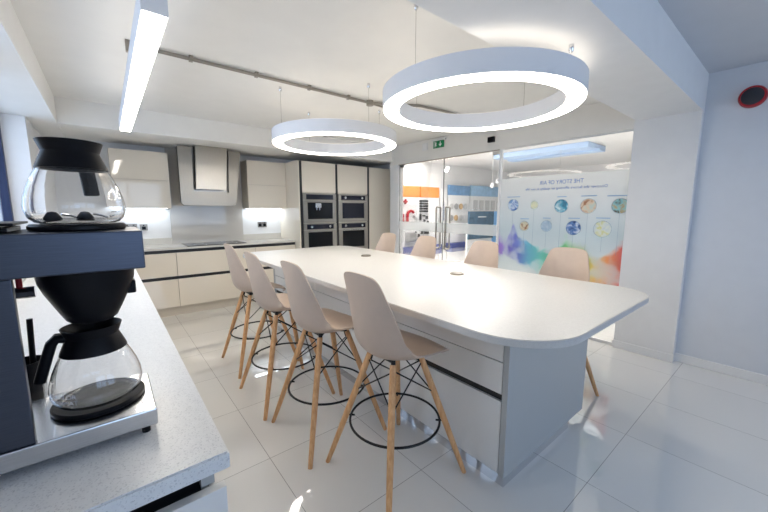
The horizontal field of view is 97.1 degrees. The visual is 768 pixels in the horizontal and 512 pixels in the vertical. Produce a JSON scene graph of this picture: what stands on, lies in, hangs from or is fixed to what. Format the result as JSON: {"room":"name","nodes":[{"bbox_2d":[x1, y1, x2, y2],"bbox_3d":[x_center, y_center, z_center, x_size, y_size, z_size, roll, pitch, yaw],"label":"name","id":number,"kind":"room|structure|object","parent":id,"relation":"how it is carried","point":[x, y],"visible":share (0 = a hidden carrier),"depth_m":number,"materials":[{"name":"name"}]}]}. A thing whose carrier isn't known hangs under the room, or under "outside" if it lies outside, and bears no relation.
{"room":"office kitchen","nodes":[
{"label":"office kitchen","id":0,"kind":"room"},
{"bbox_2d":[0,113,41,287],"bbox_3d":[-1.235,0.066,0.517,0.320,2.500,8.940,-6,10,-39],"label":"wall","id":1,"kind":"structure","parent":0,"point":[21,151],"depth_m":2.99,"materials":[{"name":"white paint"}]},
{"bbox_2d":[0,128,14,225],"bbox_3d":[-2.841,-0.603,2.379,0.060,1.080,1.470,-6,10,-39],"label":"window","id":2,"kind":"structure","parent":1,"relation":"in","point":[5,198],"depth_m":2.92,"materials":[{"name":"blue glass"}]},
{"bbox_2d":[0,0,65,137],"bbox_3d":[-2.539,-1.233,2.114,0.515,0.240,4.567,-6,10,-39],"label":"ceiling box","id":3,"kind":"object","parent":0,"point":[25,91],"visible":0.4,"depth_m":2.27,"materials":[{"name":"paint"}]},
{"bbox_2d":[87,140,294,238],"bbox_3d":[-2.214,-0.592,5.544,5.200,2.440,0.160,-6,10,-39],"label":"wall","id":4,"kind":"structure","parent":0,"point":[158,221],"depth_m":4.75,"materials":[{"name":"white paint"}]},
{"bbox_2d":[126,224,136,227],"bbox_3d":[-3.369,-0.383,4.510,0.147,0.086,0.014,-6,10,-39],"label":"wall socket","id":5,"kind":"object","parent":4,"relation":"attached to","point":[127,225],"visible":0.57,"depth_m":4.51,"materials":[{"name":"metal"}]},
{"bbox_2d":[107,148,171,208],"bbox_3d":[-3.164,-0.981,4.410,0.605,0.722,0.298,-6,10,-39],"label":"upper cabinet","id":6,"kind":"object","parent":4,"relation":"attached to","point":[141,177],"visible":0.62,"depth_m":4.30,"materials":[{"name":"beige laminate"}]},
{"bbox_2d":[140,224,147,230],"bbox_3d":[-3.256,-0.388,4.602,0.086,0.086,0.014,-6,10,-39],"label":"wall socket","id":7,"kind":"object","parent":4,"relation":"attached to","point":[144,227],"visible":0.92,"depth_m":4.60,"materials":[{"name":"metal"}]},
{"bbox_2d":[164,148,243,243],"bbox_3d":[-2.623,-0.867,5.034,0.975,1.321,0.011,-6,10,-39],"label":"backsplash","id":8,"kind":"structure","parent":4,"relation":"attached to","point":[189,223],"depth_m":5.01,"materials":[{"name":"beige glass"}]},
{"bbox_2d":[176,145,239,205],"bbox_3d":[-2.474,-1.107,4.801,0.785,0.782,0.475,-6,10,-39],"label":"hood","id":9,"kind":"object","parent":4,"relation":"attached to","point":[208,176],"visible":1,"depth_m":4.59,"materials":[{"name":"metal"}]},
{"bbox_2d":[143,233,280,244],"bbox_3d":[-2.601,-0.262,5.155,2.146,0.089,0.017,-6,10,-39],"label":"upstand","id":10,"kind":"object","parent":4,"relation":"attached to","point":[154,241],"visible":0.55,"depth_m":5.45,"materials":[{"name":"white stone"}]},
{"bbox_2d":[258,222,266,226],"bbox_3d":[-2.011,-0.520,5.606,0.147,0.086,0.014,-6,10,-39],"label":"wall socket","id":11,"kind":"object","parent":4,"relation":"attached to","point":[260,224],"visible":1,"depth_m":5.61,"materials":[{"name":"metal"}]},
{"bbox_2d":[240,160,286,208],"bbox_3d":[-1.915,-1.119,5.417,0.605,0.722,0.298,-6,10,-39],"label":"upper cabinet","id":12,"kind":"object","parent":4,"relation":"attached to","point":[263,184],"visible":1,"depth_m":5.28,"materials":[{"name":"beige laminate"}]},
{"bbox_2d":[54,96,391,166],"bbox_3d":[-1.714,-1.630,5.012,4.457,0.240,1.070,-6,10,-39],"label":"ceiling","id":13,"kind":"structure","parent":0,"point":[77,119],"depth_m":4.03,"materials":[{"name":"paint"}]},
{"bbox_2d":[10,0,599,145],"bbox_3d":[-0.773,-1.610,3.617,5.200,0.100,4.727,-6,10,-39],"label":"ceiling","id":14,"kind":"structure","parent":0,"point":[336,46],"depth_m":2.36,"materials":[{"name":"paint"}]},
{"bbox_2d":[118,0,168,131],"bbox_3d":[-1.645,-1.202,2.212,0.088,0.329,2.470,-6,10,-39],"label":"pendant lamp","id":15,"kind":"object","parent":14,"relation":"hanging from","point":[150,17],"visible":1,"depth_m":1.60,"materials":[{"name":"white paint"}]},
{"bbox_2d":[125,39,456,113],"bbox_3d":[-0.129,-1.466,3.186,3.665,0.070,0.332,-6,10,-39],"label":"conduit","id":16,"kind":"object","parent":14,"relation":"attached to","point":[369,103],"visible":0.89,"depth_m":2.71,"materials":[{"name":"beige metal"}]},
{"bbox_2d":[271,83,395,155],"bbox_3d":[-0.476,-1.298,3.316,1.196,0.437,1.196,-6,10,-39],"label":"pendant lamp","id":17,"kind":"object","parent":14,"relation":"hanging from","point":[283,134],"visible":1,"depth_m":2.95,"materials":[{"name":"white paint"}]},
{"bbox_2d":[273,132,395,155],"bbox_3d":[-0.476,-1.090,3.344,1.183,0.018,1.183,-6,10,-39],"label":"diffuser","id":18,"kind":"object","parent":17,"relation":"attached to","point":[279,138],"depth_m":3.25,"materials":[{"name":"white plastic"}]},
{"bbox_2d":[383,4,588,131],"bbox_3d":[0.590,-1.133,2.112,1.196,0.437,1.196,-6,10,-39],"label":"pendant lamp","id":19,"kind":"object","parent":14,"relation":"hanging from","point":[566,72],"visible":0.99,"depth_m":1.71,"materials":[{"name":"white paint"}]},
{"bbox_2d":[384,72,586,131],"bbox_3d":[0.590,-0.926,2.140,1.183,0.018,1.183,-6,10,-39],"label":"diffuser","id":20,"kind":"object","parent":19,"relation":"attached to","point":[574,87],"depth_m":1.84,"materials":[{"name":"white plastic"}]},
{"bbox_2d":[403,162,509,246],"bbox_3d":[1.694,-1.836,12.200,10.200,3.100,0.200,-6,10,-39],"label":"wall","id":21,"kind":"structure","parent":0,"point":[426,174],"depth_m":12.43,"materials":[{"name":"white paint"}]},
{"bbox_2d":[161,246,767,511],"bbox_3d":[3.423,0.564,6.466,15.100,0.100,12.100,-6,10,-39],"label":"floor","id":22,"kind":"structure","parent":0,"point":[658,435],"depth_m":2.00,"materials":[{"name":"tile"}]},
{"bbox_2d":[136,250,179,310],"bbox_3d":[-3.057,0.293,4.486,0.503,0.773,0.567,-6,10,-39],"label":"base cabinet","id":23,"kind":"object","parent":22,"relation":"on","point":[159,277],"visible":0.54,"depth_m":4.31,"materials":[{"name":"beige laminate"}]},
{"bbox_2d":[130,474,227,511],"bbox_3d":[-0.835,0.841,0.893,0.617,0.862,0.849,-6,10,-39],"label":"base cabinet","id":24,"kind":"object","parent":22,"relation":"on","point":[203,495],"visible":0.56,"depth_m":0.69,"materials":[{"name":"grey"}]},
{"bbox_2d":[157,296,254,317],"bbox_3d":[-2.315,0.684,4.853,2.240,0.098,0.012,-6,10,-39],"label":"plinth","id":25,"kind":"object","parent":22,"relation":"on","point":[182,310],"visible":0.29,"depth_m":4.67,"materials":[{"name":"beige"}]},
{"bbox_2d":[176,245,255,306],"bbox_3d":[-2.470,0.228,4.960,1.013,0.773,0.567,-6,10,-39],"label":"base cabinet","id":26,"kind":"object","parent":22,"relation":"on","point":[204,276],"visible":0.65,"depth_m":4.63,"materials":[{"name":"beige"}]},
{"bbox_2d":[144,238,295,251],"bbox_3d":[-2.418,-0.174,4.939,2.146,0.025,0.590,-6,10,-39],"label":"countertop","id":27,"kind":"structure","parent":26,"relation":"on","point":[273,240],"depth_m":4.70,"materials":[{"name":"white stone"}]},
{"bbox_2d":[182,240,245,246],"bbox_3d":[-2.445,-0.184,4.895,0.760,0.007,0.450,-6,10,-39],"label":"cooktop","id":28,"kind":"object","parent":27,"relation":"in","point":[236,241],"visible":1,"depth_m":4.82,"materials":[{"name":"black glass"}]},
{"bbox_2d":[222,243,298,378],"bbox_3d":[-1.155,0.420,3.097,0.548,1.098,0.548,-6,10,-39],"label":"bar stool","id":29,"kind":"object","parent":22,"relation":"on","point":[240,278],"visible":0.76,"depth_m":2.90,"materials":[{"name":"beige plastic"}]},
{"bbox_2d":[255,242,294,282],"bbox_3d":[-1.833,0.158,5.473,0.627,0.773,0.567,-6,10,-39],"label":"base cabinet","id":30,"kind":"object","parent":22,"relation":"on","point":[290,245],"visible":0.28,"depth_m":5.19,"materials":[{"name":"beige laminate"}]},
{"bbox_2d":[239,251,334,420],"bbox_3d":[-0.750,0.496,2.542,0.548,1.098,0.548,-6,10,-39],"label":"bar stool","id":31,"kind":"object","parent":22,"relation":"on","point":[265,296],"visible":0.8,"depth_m":2.35,"materials":[{"name":"beige plastic"}]},
{"bbox_2d":[280,160,301,248],"bbox_3d":[-1.528,-0.432,5.532,0.017,2.125,0.754,-6,10,-39],"label":"board","id":32,"kind":"object","parent":22,"relation":"on","point":[290,218],"visible":0.36,"depth_m":5.36,"materials":[{"name":"beige paint"}]},
{"bbox_2d":[275,269,316,347],"bbox_3d":[-0.633,0.420,3.733,0.767,0.806,0.952,-6,10,-39],"label":"base cabinet","id":33,"kind":"object","parent":22,"relation":"on","point":[279,276],"visible":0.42,"depth_m":3.66,"materials":[{"name":"grey laminate"}]},
{"bbox_2d":[299,160,335,247],"bbox_3d":[-1.274,-0.457,5.735,0.632,2.120,0.758,-6,10,-39],"label":"tall cabinet","id":34,"kind":"object","parent":22,"relation":"on","point":[314,177],"visible":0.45,"depth_m":5.30,"materials":[{"name":"beige"}]},
{"bbox_2d":[302,193,335,222],"bbox_3d":[-1.014,-0.761,5.401,0.587,0.458,0.062,-6,10,-39],"label":"coffee maker","id":35,"kind":"object","parent":34,"relation":"in","point":[314,210],"visible":1,"depth_m":5.38,"materials":[{"name":"metal"}]},
{"bbox_2d":[303,223,336,247],"bbox_3d":[-1.016,-0.289,5.467,0.587,0.480,0.057,-6,10,-39],"label":"oven","id":36,"kind":"object","parent":34,"relation":"in","point":[315,234],"visible":0.75,"depth_m":5.45,"materials":[{"name":"metal"}]},
{"bbox_2d":[271,260,386,469],"bbox_3d":[-0.360,0.553,2.122,0.548,1.098,0.548,-6,10,-39],"label":"bar stool","id":37,"kind":"object","parent":22,"relation":"on","point":[306,311],"visible":0.93,"depth_m":1.95,"materials":[{"name":"beige plastic"}]},
{"bbox_2d":[315,283,379,393],"bbox_3d":[-0.032,0.520,3.001,0.767,0.806,0.953,-6,10,-39],"label":"base cabinet","id":38,"kind":"object","parent":22,"relation":"on","point":[329,298],"visible":0.26,"depth_m":2.79,"materials":[{"name":"grey"}]},
{"bbox_2d":[243,246,648,348],"bbox_3d":[-0.010,0.106,2.918,1.391,0.032,3.484,-6,10,-39],"label":"countertop","id":39,"kind":"structure","parent":38,"relation":"on","point":[504,307],"depth_m":1.96,"materials":[{"name":"white stone"}]},
{"bbox_2d":[450,272,463,274],"bbox_3d":[0.554,0.132,2.577,0.104,0.010,0.104,-6,10,-39],"label":"socket","id":40,"kind":"object","parent":39,"relation":"on","point":[451,273],"visible":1,"depth_m":2.55,"materials":[{"name":"gold metal"}]},
{"bbox_2d":[335,164,366,245],"bbox_3d":[-0.780,-0.511,6.133,0.644,2.120,0.758,-6,10,-39],"label":"tall cabinet","id":41,"kind":"object","parent":22,"relation":"on","point":[351,180],"visible":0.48,"depth_m":5.70,"materials":[{"name":"beige"}]},
{"bbox_2d":[338,222,367,248],"bbox_3d":[-0.521,-0.343,5.865,0.599,0.480,0.057,-6,10,-39],"label":"oven","id":42,"kind":"object","parent":41,"relation":"in","point":[357,236],"visible":0.84,"depth_m":5.86,"materials":[{"name":"metal"}]},
{"bbox_2d":[338,194,367,221],"bbox_3d":[-0.521,-0.816,5.801,0.599,0.458,0.057,-6,10,-39],"label":"oven","id":43,"kind":"object","parent":41,"relation":"in","point":[351,208],"visible":1,"depth_m":5.79,"materials":[{"name":"metal"}]},
{"bbox_2d":[367,167,389,249],"bbox_3d":[-0.319,-0.562,6.505,0.546,2.120,0.758,-6,10,-39],"label":"tall cabinet","id":44,"kind":"object","parent":22,"relation":"on","point":[378,179],"visible":0.32,"depth_m":6.14,"materials":[{"name":"beige"}]},
{"bbox_2d":[375,233,395,252],"bbox_3d":[-0.110,0.275,4.157,0.548,1.098,0.548,-6,10,-39],"label":"bar stool","id":45,"kind":"object","parent":22,"relation":"on","point":[386,242],"visible":0.21,"depth_m":4.25,"materials":[{"name":"beige plastic"}]},
{"bbox_2d":[326,271,465,511],"bbox_3d":[0.057,0.601,1.771,0.548,1.098,0.548,-6,10,-39],"label":"bar stool","id":46,"kind":"object","parent":22,"relation":"on","point":[376,329],"visible":1,"depth_m":1.60,"materials":[{"name":"beige plastic"}]},
{"bbox_2d":[403,186,441,252],"bbox_3d":[1.285,-1.256,11.467,1.890,2.150,0.332,-6,10,-39],"label":"display board","id":47,"kind":"object","parent":22,"relation":"on","point":[420,204],"visible":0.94,"depth_m":11.43,"materials":[{"name":"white and white printed plastic"}]},
{"bbox_2d":[277,326,568,486],"bbox_3d":[-0.030,0.951,3.058,0.751,0.056,2.913,-6,10,-39],"label":"plinth","id":48,"kind":"object","parent":22,"relation":"on","point":[465,456],"visible":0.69,"depth_m":2.00,"materials":[{"name":"white mirror"}]},
{"bbox_2d":[411,236,435,258],"bbox_3d":[0.305,0.342,3.667,0.548,1.098,0.548,-6,10,-39],"label":"bar stool","id":49,"kind":"object","parent":22,"relation":"on","point":[425,246],"visible":0.27,"depth_m":3.76,"materials":[{"name":"beige plastic"}]},
{"bbox_2d":[380,309,503,472],"bbox_3d":[0.571,0.620,2.267,0.767,0.806,0.957,-6,10,-39],"label":"base cabinet","id":50,"kind":"object","parent":22,"relation":"on","point":[467,377],"visible":0.34,"depth_m":1.86,"materials":[{"name":"grey laminate"}]},
{"bbox_2d":[498,339,587,478],"bbox_3d":[0.954,0.666,1.943,0.955,0.810,0.030,-6,10,-39],"label":"end panel","id":51,"kind":"object","parent":50,"relation":"attached to","point":[543,389],"visible":0.56,"depth_m":1.82,"materials":[{"name":"grey laminate"}]},
{"bbox_2d":[439,185,469,247],"bbox_3d":[2.710,-1.476,12.628,1.690,2.270,0.300,-6,10,-39],"label":"display board","id":52,"kind":"object","parent":22,"relation":"on","point":[458,198],"visible":0.84,"depth_m":12.68,"materials":[{"name":"white"}]},
{"bbox_2d":[465,211,496,247],"bbox_3d":[3.704,-1.009,12.723,1.870,1.320,0.146,-6,10,-39],"label":"display stand","id":53,"kind":"object","parent":22,"relation":"on","point":[481,225],"visible":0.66,"depth_m":12.52,"materials":[{"name":"white"}]},
{"bbox_2d":[464,241,498,267],"bbox_3d":[0.769,0.423,3.077,0.548,1.098,0.548,-6,10,-39],"label":"bar stool","id":54,"kind":"object","parent":22,"relation":"on","point":[482,253],"visible":0.24,"depth_m":3.17,"materials":[{"name":"beige plastic"}]},
{"bbox_2d":[469,185,497,210],"bbox_3d":[4.242,-1.665,13.861,2.240,2.310,0.300,-6,10,-39],"label":"display board","id":55,"kind":"object","parent":22,"relation":"on","point":[482,198],"visible":0.38,"depth_m":13.64,"materials":[{"name":"white"}]},
{"bbox_2d":[539,247,598,423],"bbox_3d":[1.233,0.500,2.513,0.548,1.098,0.548,-6,10,-39],"label":"bar stool","id":56,"kind":"object","parent":22,"relation":"on","point":[562,262],"visible":0.27,"depth_m":2.58,"materials":[{"name":"beige plastic"}]},
{"bbox_3d":[-2.149,0.623,2.485,0.607,0.861,1.100,-6,10,-39],"label":"cabinet","id":57,"kind":"object","parent":22,"relation":"on","visible":0},
{"bbox_2d":[0,269,229,511],"bbox_3d":[-2.119,0.180,2.396,0.628,0.037,4.950,-6,10,-39],"label":"countertop","id":58,"kind":"structure","parent":57,"relation":"on","point":[127,472],"depth_m":0.69,"materials":[{"name":"grey stone"}]},
{"bbox_2d":[25,318,47,400],"bbox_3d":[-0.898,0.265,0.847,0.076,0.215,0.076,-6,10,-39],"label":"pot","id":59,"kind":"object","parent":58,"relation":"on","point":[37,392],"visible":0.35,"depth_m":0.85,"materials":[{"name":"black plastic"}]},
{"bbox_2d":[0,221,157,474],"bbox_3d":[-0.721,0.165,0.673,0.415,0.460,0.210,-6,10,-39],"label":"coffee machine","id":60,"kind":"object","parent":58,"relation":"on","point":[85,272],"visible":0.81,"depth_m":0.66,"materials":[{"name":"metal"}]},
{"bbox_2d":[15,279,22,287],"bbox_3d":[-0.748,0.045,0.694,0.010,0.037,0.010,-6,10,-39],"label":"lamp","id":61,"kind":"object","parent":60,"relation":"on","point":[18,282],"depth_m":0.69,"materials":[{"name":"red plastic"}]},
{"bbox_2d":[21,137,125,223],"bbox_3d":[-0.646,-0.152,0.708,0.163,0.165,0.163,2,8,18],"label":"glass jug","id":62,"kind":"object","parent":60,"relation":"on","point":[69,182],"visible":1,"depth_m":0.66,"materials":[{"name":"clear glass"}]},
{"bbox_2d":[34,269,135,324],"bbox_3d":[-0.643,0.081,0.743,0.167,0.118,0.167,-6,10,-39],"label":"basket","id":63,"kind":"object","parent":60,"relation":"on","point":[94,297],"depth_m":0.69,"materials":[{"name":"black plastic"}]},
{"bbox_2d":[33,317,142,410],"bbox_3d":[-0.646,0.233,0.761,0.163,0.165,0.164,1,8,7],"label":"glass jug","id":64,"kind":"object","parent":60,"relation":"on","point":[96,366],"visible":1,"depth_m":0.71,"materials":[{"name":"clear glass"}]},
{"bbox_2d":[372,102,634,253],"bbox_3d":[1.013,-0.536,5.137,0.288,2.440,4.550,-6,10,-39],"label":"wall","id":65,"kind":"structure","parent":0,"point":[596,118],"depth_m":4.21,"materials":[{"name":"paint"}]},
{"bbox_2d":[399,165,443,259],"bbox_3d":[0.577,-0.436,5.518,0.124,2.130,0.984,-6,10,-39],"label":"door","id":66,"kind":"structure","parent":65,"relation":"in","point":[400,166],"depth_m":5.23,"materials":[{"name":"grey metal"}]},
{"bbox_2d":[432,137,445,148],"bbox_3d":[0.803,-1.654,4.981,0.039,0.127,0.250,-6,10,-39],"label":"exit sign","id":67,"kind":"object","parent":65,"relation":"attached to","point":[437,143],"visible":1,"depth_m":4.97,"materials":[{"name":"green plastic"}]},
{"bbox_2d":[400,149,499,164],"bbox_3d":[0.864,-1.442,5.016,0.050,0.013,1.917,-6,10,-39],"label":"trim","id":68,"kind":"structure","parent":65,"relation":"attached to","point":[498,149],"depth_m":4.88,"materials":[{"name":"beige"}]},
{"bbox_2d":[442,150,499,259],"bbox_3d":[1.181,-0.336,4.782,0.124,2.130,0.920,-6,10,-39],"label":"door","id":69,"kind":"structure","parent":65,"relation":"in","point":[497,152],"depth_m":5.05,"materials":[{"name":"grey metal"}]},
{"bbox_2d":[487,136,494,142],"bbox_3d":[1.362,-1.479,4.312,0.040,0.068,0.090,-6,10,-39],"label":"sensor","id":70,"kind":"object","parent":65,"relation":"attached to","point":[490,139],"visible":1,"depth_m":4.29,"materials":[{"name":"black plastic"}]},
{"bbox_2d":[496,149,503,243],"bbox_3d":[1.483,-0.283,4.415,0.040,2.134,0.033,-6,10,-39],"label":"trim","id":71,"kind":"structure","parent":65,"relation":"attached to","point":[501,150],"depth_m":4.33,"materials":[{"name":"white plastic"}]},
{"bbox_2d":[503,140,560,149],"bbox_3d":[1.716,-0.244,4.130,0.024,2.134,0.707,-6,10,-39],"label":"trim","id":72,"kind":"structure","parent":65,"relation":"in","point":[560,140],"depth_m":3.94,"materials":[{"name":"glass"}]},
{"bbox_2d":[498,169,629,285],"bbox_3d":[1.942,-0.173,3.847,0.002,1.470,1.439,-6,10,-39],"label":"decal","id":73,"kind":"object","parent":72,"relation":"attached to","point":[586,211],"depth_m":3.73,"materials":[{"name":"multicoloured"}]},
{"bbox_2d":[561,129,633,344],"bbox_3d":[2.152,-0.172,3.600,0.024,2.134,0.668,-6,10,-39],"label":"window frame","id":74,"kind":"structure","parent":65,"relation":"in","point":[590,338],"depth_m":3.52,"materials":[{"name":"white plastic"}]},
{"bbox_2d":[429,131,633,172],"bbox_3d":[4.787,-2.807,8.231,10.200,0.100,10.000,-6,10,-39],"label":"ceiling","id":75,"kind":"structure","parent":0,"point":[618,149],"depth_m":11.05,"materials":[{"name":"white paint"}]},
{"bbox_2d":[494,141,605,161],"bbox_3d":[4.457,-2.835,9.356,1.100,0.130,2.550,-6,10,-39],"label":"ceiling lamp","id":76,"kind":"object","parent":75,"relation":"attached to","point":[586,147],"visible":0.88,"depth_m":8.99,"materials":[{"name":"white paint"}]},
{"bbox_2d":[408,0,708,120],"bbox_3d":[0.804,-1.242,1.592,5.050,0.400,0.453,-6,10,-39],"label":"ceiling beam","id":77,"kind":"structure","parent":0,"point":[640,65],"depth_m":1.73,"materials":[{"name":"white paint"}]},
{"bbox_2d":[510,162,630,177],"bbox_3d":[8.665,-1.749,11.561,0.200,3.100,9.600,-6,10,-39],"label":"wall","id":78,"kind":"structure","parent":0,"point":[623,165],"depth_m":12.96,"materials":[{"name":"white paint"}]},
{"bbox_2d":[614,110,703,360],"bbox_3d":[2.621,-0.275,3.228,0.350,2.440,0.470,-6,10,-39],"label":"wall pillar","id":79,"kind":"structure","parent":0,"point":[666,149],"depth_m":3.10,"materials":[{"name":"white paint"}]},
{"bbox_2d":[612,339,673,362],"bbox_3d":[2.480,0.912,3.275,0.012,0.075,0.488,-6,10,-39],"label":"baseboard","id":80,"kind":"structure","parent":79,"relation":"attached to","point":[667,357],"depth_m":3.25,"materials":[{"name":"white paint"}]},
{"bbox_2d":[657,0,767,73],"bbox_3d":[2.242,-1.167,-0.062,5.200,0.100,3.920,-6,10,-39],"label":"ceiling","id":81,"kind":"structure","parent":0,"point":[723,35],"depth_m":2.11,"materials":[{"name":"grey paint"}]},
{"bbox_2d":[675,61,767,375],"bbox_3d":[4.038,-0.077,1.562,0.270,2.500,3.920,-6,10,-39],"label":"wall","id":82,"kind":"structure","parent":0,"point":[723,319],"depth_m":2.79,"materials":[{"name":"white paint"}]},
{"bbox_2d":[674,353,767,384],"bbox_3d":[3.896,1.131,1.676,0.014,0.075,3.820,-6,10,-39],"label":"baseboard","id":83,"kind":"structure","parent":82,"relation":"attached to","point":[740,373],"depth_m":2.89,"materials":[{"name":"white paint"}]},
{"bbox_2d":[738,85,767,107],"bbox_3d":[2.847,-1.232,2.621,0.053,0.160,0.160,-6,10,-39],"label":"fire alarm","id":84,"kind":"object","parent":82,"relation":"attached to","point":[752,96],"visible":1,"depth_m":2.60,"materials":[{"name":"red plastic"}]},
{"bbox_2d":[741,87,764,104],"bbox_3d":[2.835,-1.230,2.611,0.022,0.127,0.127,-6,10,-39],"label":"grille","id":85,"kind":"object","parent":84,"relation":"attached to","point":[751,95],"depth_m":2.60,"materials":[{"name":"black plastic"}]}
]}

